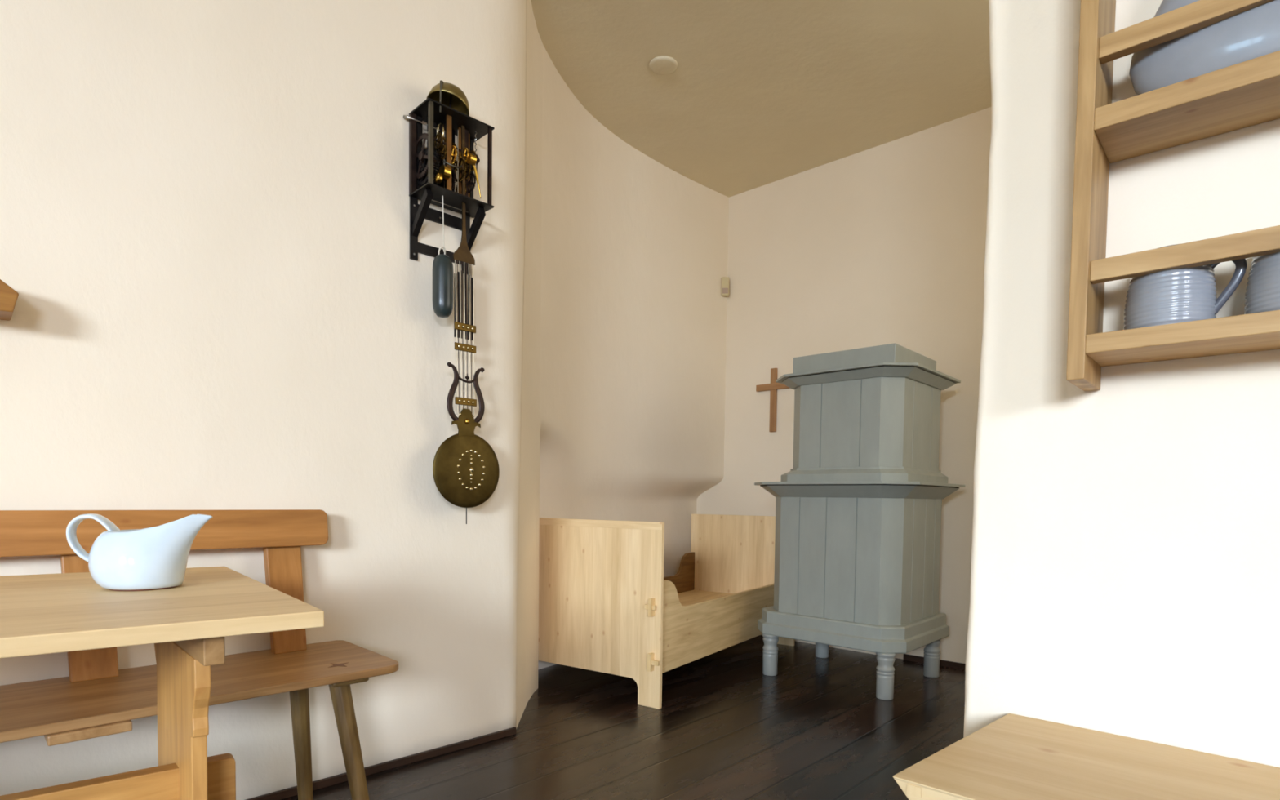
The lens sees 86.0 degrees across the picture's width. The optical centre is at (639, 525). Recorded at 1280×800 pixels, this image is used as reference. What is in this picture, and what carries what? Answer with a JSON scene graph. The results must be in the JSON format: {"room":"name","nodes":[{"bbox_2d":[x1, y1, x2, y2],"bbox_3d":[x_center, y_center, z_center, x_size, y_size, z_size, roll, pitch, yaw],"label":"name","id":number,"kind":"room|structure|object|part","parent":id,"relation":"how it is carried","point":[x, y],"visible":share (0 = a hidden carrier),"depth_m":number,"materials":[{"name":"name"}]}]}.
{"room":"dining room","nodes":[
{"label":"dining room","id":0,"kind":"room"},
{"bbox_2d":[0,0,526,799],"bbox_3d":[-1.472,-0.697,1.778,0.200,3.110,2.958,3,3,43],"label":"wall","id":1,"kind":"structure","parent":0,"point":[222,304],"depth_m":2.07,"materials":[{"name":"paint"}]},
{"bbox_2d":[0,279,18,320],"bbox_3d":[-1.740,-0.527,1.359,0.752,0.086,0.119,-2,3,-45],"label":"wall shelf","id":2,"kind":"object","parent":1,"relation":"attached to","point":[8,295],"visible":1,"depth_m":1.57,"materials":[{"name":"brown wood"}]},
{"bbox_2d":[245,726,515,799],"bbox_3d":[-1.000,0.834,2.248,1.420,0.027,0.012,-2,3,-45],"label":"baseboard","id":3,"kind":"structure","parent":1,"relation":"attached to","point":[335,780],"depth_m":2.40,"materials":[{"name":"brown wood"}]},
{"bbox_2d":[403,80,499,524],"bbox_3d":[-0.645,-0.757,2.421,0.330,1.504,0.174,-2,3,-45],"label":"wall clock","id":4,"kind":"object","parent":1,"relation":"attached to","point":[466,470],"visible":1,"depth_m":2.40,"materials":[{"name":"black metal"}]},
{"bbox_3d":[-0.776,-1.267,2.346,0.018,0.267,0.018,-2,3,-45],"label":"corner post","id":5,"kind":"part","parent":4,"relation":"part of","materials":[{"name":"brown metal"}]},
{"bbox_3d":[-0.691,-1.263,2.269,0.012,0.267,0.012,-2,3,-45],"label":"corner post","id":6,"kind":"part","parent":4,"relation":"part of","materials":[{"name":"black metal"}]},
{"bbox_3d":[-0.673,-1.042,2.351,0.009,0.205,0.005,0,2,-8],"label":"weight cord","id":7,"kind":"part","parent":4,"relation":"part of","materials":[{"name":"white fabric"}]},
{"bbox_3d":[-0.652,-1.453,2.361,0.013,0.107,0.007,0,2,-23],"label":"bell stem","id":8,"kind":"part","parent":4,"relation":"part of","materials":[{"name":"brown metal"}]},
{"bbox_3d":[-0.655,-1.131,2.395,0.252,0.005,0.136,-2,3,-45],"label":"plate","id":9,"kind":"part","parent":4,"relation":"part of","materials":[{"name":"black metal"}]},
{"bbox_3d":[-0.651,-1.403,2.384,0.252,0.005,0.136,-2,3,-45],"label":"plate","id":10,"kind":"part","parent":4,"relation":"part of","materials":[{"name":"black metal"}]},
{"bbox_3d":[-0.638,-1.236,2.353,0.072,0.024,0.024,-2,3,-45],"label":"trip arm","id":11,"kind":"part","parent":4,"relation":"part of","materials":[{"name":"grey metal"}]},
{"bbox_3d":[-0.650,-0.461,2.405,0.058,0.207,0.010,-2,3,-45],"label":"lyre arm","id":12,"kind":"part","parent":4,"relation":"part of","materials":[{"name":"brown metal"}]},
{"bbox_3d":[-0.643,-0.662,2.403,0.014,0.543,0.003,-2,3,-45],"label":"rod","id":13,"kind":"part","parent":4,"relation":"part of","materials":[{"name":"metal"}]},
{"bbox_3d":[-0.637,-0.660,2.409,0.013,0.548,0.003,-2,3,-45],"label":"rod","id":14,"kind":"part","parent":4,"relation":"part of","materials":[{"name":"brown metal"}]},
{"bbox_3d":[-0.631,-0.657,2.416,0.013,0.553,0.003,-2,3,-45],"label":"rod","id":15,"kind":"part","parent":4,"relation":"part of","materials":[{"name":"metal"}]},
{"bbox_3d":[-0.625,-0.655,2.422,0.012,0.558,0.003,-2,3,-45],"label":"rod","id":16,"kind":"part","parent":4,"relation":"part of","materials":[{"name":"brown metal"}]},
{"bbox_3d":[-0.619,-0.653,2.428,0.011,0.563,0.003,-2,3,-45],"label":"rod","id":17,"kind":"part","parent":4,"relation":"part of","materials":[{"name":"metal"}]},
{"bbox_3d":[-0.613,-0.655,2.434,0.011,0.558,0.003,-2,3,-45],"label":"rod","id":18,"kind":"part","parent":4,"relation":"part of","materials":[{"name":"brown metal"}]},
{"bbox_3d":[-0.607,-0.658,2.440,0.010,0.553,0.003,-2,3,-45],"label":"rod","id":19,"kind":"part","parent":4,"relation":"part of","materials":[{"name":"metal"}]},
{"bbox_3d":[-0.601,-0.661,2.446,0.009,0.548,0.003,-2,3,-45],"label":"rod","id":20,"kind":"part","parent":4,"relation":"part of","materials":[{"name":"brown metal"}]},
{"bbox_3d":[-0.616,-1.272,2.511,0.011,0.267,0.011,-2,3,-45],"label":"corner post","id":21,"kind":"part","parent":4,"relation":"part of","materials":[{"name":"black metal"}]},
{"bbox_3d":[-0.595,-0.663,2.452,0.008,0.543,0.003,-2,3,-45],"label":"rod","id":22,"kind":"part","parent":4,"relation":"part of","materials":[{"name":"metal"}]},
{"bbox_3d":[-0.581,-1.358,2.431,0.009,0.080,0.009,-2,3,-45],"label":"chain","id":23,"kind":"part","parent":4,"relation":"part of","materials":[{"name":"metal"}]},
{"bbox_3d":[-0.580,-1.221,2.421,0.012,0.114,0.048,2,3,25],"label":"trip lever","id":24,"kind":"part","parent":4,"relation":"part of","materials":[{"name":"gold metal"}]},
{"bbox_3d":[-0.585,-0.463,2.470,0.058,0.207,0.010,-2,3,-45],"label":"lyre arm","id":25,"kind":"part","parent":4,"relation":"part of","materials":[{"name":"brown metal"}]},
{"bbox_3d":[-0.531,-1.267,2.429,0.011,0.267,0.011,-2,3,-45],"label":"corner post","id":26,"kind":"part","parent":4,"relation":"part of","materials":[{"name":"brown metal"}]},
{"bbox_2d":[516,0,728,727],"bbox_3d":[-0.118,-0.769,4.035,0.512,3.110,2.642,2,3,27],"label":"wall","id":27,"kind":"structure","parent":0,"point":[624,380],"depth_m":4.11,"materials":[{"name":"paint"}]},
{"bbox_2d":[721,276,728,297],"bbox_3d":[0.609,-1.705,4.906,0.054,0.130,0.047,1,2,4],"label":"sensor","id":28,"kind":"object","parent":27,"relation":"attached to","point":[725,280],"visible":1,"depth_m":4.88,"materials":[{"name":"beige plastic"}]},
{"bbox_2d":[281,635,964,799],"bbox_3d":[0.187,0.992,0.540,8.800,0.120,12.200,1,2,0],"label":"floor","id":29,"kind":"structure","parent":0,"point":[818,728],"depth_m":2.73,"materials":[{"name":"brown wood"}]},
{"bbox_2d":[0,566,324,799],"bbox_3d":[-1.353,0.511,0.970,1.500,0.765,0.835,-1,3,-38],"label":"trestle table","id":30,"kind":"object","parent":29,"relation":"on","point":[188,624],"visible":0.97,"depth_m":1.10,"materials":[{"name":"brown wood"}]},
{"bbox_2d":[66,513,212,591],"bbox_3d":[-0.958,0.048,1.317,0.146,0.142,0.207,3,3,42],"label":"gravy boat","id":31,"kind":"object","parent":30,"relation":"on","point":[155,557],"visible":1,"depth_m":1.27,"materials":[{"name":"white ceramic"}]},
{"bbox_3d":[-1.030,0.026,1.296,0.081,0.097,0.038,0,2,-15],"label":"handle","id":32,"kind":"part","parent":31,"relation":"part of","materials":[{"name":"white ceramic"}]},
{"bbox_3d":[-0.813,0.546,1.217,0.022,0.690,0.366,-1,3,-44],"label":"trestle leg","id":33,"kind":"part","parent":30,"relation":"part of","materials":[{"name":"brown wood"}]},
{"bbox_2d":[0,509,398,799],"bbox_3d":[-1.347,0.421,1.552,1.512,0.904,0.450,-2,3,-45],"label":"bench","id":34,"kind":"object","parent":29,"relation":"on","point":[97,699],"visible":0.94,"depth_m":1.78,"materials":[{"name":"brown wood"}]},
{"bbox_3d":[-1.399,0.194,1.743,0.108,0.386,0.077,-2,3,-45],"label":"post","id":35,"kind":"part","parent":34,"relation":"part of","materials":[{"name":"brown wood"}]},
{"bbox_3d":[-1.487,0.019,1.633,1.442,0.111,0.036,-2,3,-45],"label":"rail","id":36,"kind":"part","parent":34,"relation":"part of","materials":[{"name":"brown wood"}]},
{"bbox_3d":[-1.350,0.406,1.555,1.512,0.022,0.440,-2,3,-45],"label":"seat","id":37,"kind":"part","parent":34,"relation":"part of","materials":[{"name":"brown wood"}]},
{"bbox_3d":[-1.072,0.186,2.069,0.104,0.386,0.077,-2,3,-45],"label":"post","id":38,"kind":"part","parent":34,"relation":"part of","materials":[{"name":"brown wood"}]},
{"bbox_3d":[-1.006,0.636,2.040,0.052,0.441,0.083,1,2,9],"label":"leg","id":39,"kind":"part","parent":34,"relation":"part of","materials":[{"name":"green wood"}]},
{"bbox_3d":[-0.792,0.645,1.892,0.125,0.444,0.053,1,2,-1],"label":"leg","id":40,"kind":"part","parent":34,"relation":"part of","materials":[{"name":"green wood"}]},
{"bbox_2d":[537,514,795,709],"bbox_3d":[0.172,0.370,4.007,0.904,0.843,1.708,2,3,33],"label":"bed","id":41,"kind":"object","parent":29,"relation":"on","point":[607,605],"visible":0.72,"depth_m":3.35,"materials":[{"name":"beige wood"}]},
{"bbox_3d":[-0.277,0.392,3.334,0.900,0.842,0.022,2,3,33],"label":"footboard","id":42,"kind":"part","parent":41,"relation":"part of","materials":[{"name":"brown wood"}]},
{"bbox_3d":[-0.074,0.422,4.192,0.024,0.425,1.630,2,3,33],"label":"rail","id":43,"kind":"part","parent":41,"relation":"part of","materials":[{"name":"brown wood"}]},
{"bbox_3d":[0.224,0.498,3.997,0.694,0.020,1.630,2,3,33],"label":"board","id":44,"kind":"part","parent":41,"relation":"part of","materials":[{"name":"brown wood"}]},
{"bbox_3d":[0.524,0.446,3.796,0.024,0.425,1.630,2,3,33],"label":"rail","id":45,"kind":"part","parent":41,"relation":"part of","materials":[{"name":"brown wood"}]},
{"bbox_3d":[0.688,0.351,4.676,0.775,0.842,0.022,2,3,33],"label":"headboard","id":46,"kind":"part","parent":41,"relation":"part of","materials":[{"name":"brown wood"}]},
{"bbox_2d":[754,342,964,700],"bbox_3d":[1.144,-0.034,3.706,0.908,1.702,0.780,3,3,42],"label":"stove","id":47,"kind":"object","parent":29,"relation":"on","point":[858,508],"visible":1,"depth_m":3.44,"materials":[{"name":"grey paint"}]},
{"bbox_3d":[0.710,0.699,3.736,0.092,0.222,0.092,3,3,42],"label":"leg","id":48,"kind":"part","parent":47,"relation":"part of","materials":[{"name":"grey paint"}]},
{"bbox_3d":[1.109,0.687,4.175,0.092,0.222,0.092,3,3,42],"label":"leg","id":49,"kind":"part","parent":47,"relation":"part of","materials":[{"name":"grey paint"}]},
{"bbox_3d":[1.140,0.530,3.749,0.832,0.126,0.685,3,3,42],"label":"moulding","id":50,"kind":"part","parent":47,"relation":"part of","materials":[{"name":"grey paint"}]},
{"bbox_3d":[1.151,-0.179,3.699,0.855,0.060,0.745,3,3,42],"label":"cornice","id":51,"kind":"part","parent":47,"relation":"part of","materials":[{"name":"grey paint"}]},
{"bbox_3d":[1.193,-0.747,3.658,0.720,0.036,0.695,3,3,42],"label":"cornice","id":52,"kind":"part","parent":47,"relation":"part of","materials":[{"name":"grey ceramic"}]},
{"bbox_3d":[1.188,-0.776,3.658,0.764,0.013,0.732,3,3,42],"label":"cornice","id":53,"kind":"part","parent":47,"relation":"part of","materials":[{"name":"grey ceramic"}]},
{"bbox_3d":[1.184,0.722,3.315,0.092,0.222,0.092,3,3,42],"label":"leg","id":54,"kind":"part","parent":47,"relation":"part of","materials":[{"name":"grey paint"}]},
{"bbox_3d":[1.592,0.711,3.745,0.092,0.222,0.092,3,3,42],"label":"leg","id":55,"kind":"part","parent":47,"relation":"part of","materials":[{"name":"grey paint"}]},
{"bbox_2d":[893,713,1279,799],"bbox_3d":[0.847,0.625,0.550,1.177,0.630,0.364,3,3,42],"label":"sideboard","id":56,"kind":"object","parent":29,"relation":"on","point":[1013,757],"visible":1,"depth_m":0.82,"materials":[{"name":"brown wood"}]},
{"bbox_2d":[531,0,991,197],"bbox_3d":[0.230,-2.244,0.410,8.800,0.162,12.200,1,2,0],"label":"ceiling","id":57,"kind":"structure","parent":0,"point":[759,93],"depth_m":3.49,"materials":[{"name":"paint"}]},
{"bbox_2d":[696,106,991,663],"bbox_3d":[1.449,-0.759,4.302,3.651,3.110,0.120,3,3,42],"label":"wall","id":58,"kind":"structure","parent":0,"point":[885,243],"depth_m":4.22,"materials":[{"name":"paint"}]},
{"bbox_2d":[755,368,790,431],"bbox_3d":[0.911,-0.857,4.692,0.270,0.431,0.022,3,3,42],"label":"wall cross","id":59,"kind":"object","parent":58,"relation":"attached to","point":[774,385],"visible":0.8,"depth_m":4.68,"materials":[{"name":"brown wood"}]},
{"bbox_2d":[902,653,965,670],"bbox_3d":[2.159,0.818,3.607,1.550,0.035,0.015,3,3,42],"label":"baseboard","id":60,"kind":"structure","parent":58,"relation":"attached to","point":[957,665],"depth_m":3.97,"materials":[{"name":"brown wood"}]},
{"bbox_2d":[963,0,1279,767],"bbox_3d":[1.501,-0.600,0.375,2.367,3.110,0.300,3,3,42],"label":"wall","id":61,"kind":"structure","parent":0,"point":[1125,562],"depth_m":0.95,"materials":[{"name":"paint"}]},
{"bbox_2d":[1066,0,1279,391],"bbox_3d":[0.960,-0.506,0.588,0.986,0.670,0.116,3,3,42],"label":"plate rack","id":62,"kind":"object","parent":61,"relation":"attached to","point":[1245,94],"visible":1,"depth_m":0.85,"materials":[{"name":"brown wood"}]},
{"bbox_3d":[0.604,-0.524,0.914,0.020,0.670,0.116,3,3,42],"label":"post","id":63,"kind":"part","parent":62,"relation":"part of","materials":[{"name":"brown wood"}]},
{"bbox_3d":[0.932,-0.309,0.569,0.946,0.026,0.018,3,3,42],"label":"guard rail","id":64,"kind":"part","parent":62,"relation":"part of","materials":[{"name":"brown wood"}]},
{"bbox_2d":[1123,244,1247,329],"bbox_3d":[0.675,-0.292,0.867,0.105,0.101,0.094,1,2,11],"label":"mug","id":65,"kind":"object","parent":62,"relation":"on","point":[1181,295],"visible":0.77,"depth_m":0.83,"materials":[{"name":"ceramic"}]},
{"bbox_3d":[0.704,-0.292,0.827,0.008,0.073,0.040,-1,3,-41],"label":"handle","id":66,"kind":"part","parent":65,"relation":"part of","materials":[{"name":"ceramic"}]},
{"bbox_3d":[0.936,-0.588,0.558,0.946,0.026,0.018,3,3,42],"label":"guard rail","id":67,"kind":"part","parent":62,"relation":"part of","materials":[{"name":"brown wood"}]},
{"bbox_2d":[1128,0,1279,94],"bbox_3d":[0.760,-0.645,0.778,0.334,0.252,0.090,3,3,42],"label":"dish","id":68,"kind":"object","parent":62,"relation":"on","point":[1254,33],"visible":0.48,"depth_m":0.81,"materials":[{"name":"ceramic"}]},
{"bbox_2d":[1244,251,1279,314],"bbox_3d":[0.762,-0.288,0.787,0.105,0.101,0.094,1,2,11],"label":"mug","id":69,"kind":"object","parent":62,"relation":"on","point":[1262,294],"visible":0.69,"depth_m":0.78,"materials":[{"name":"ceramic"}]}
]}

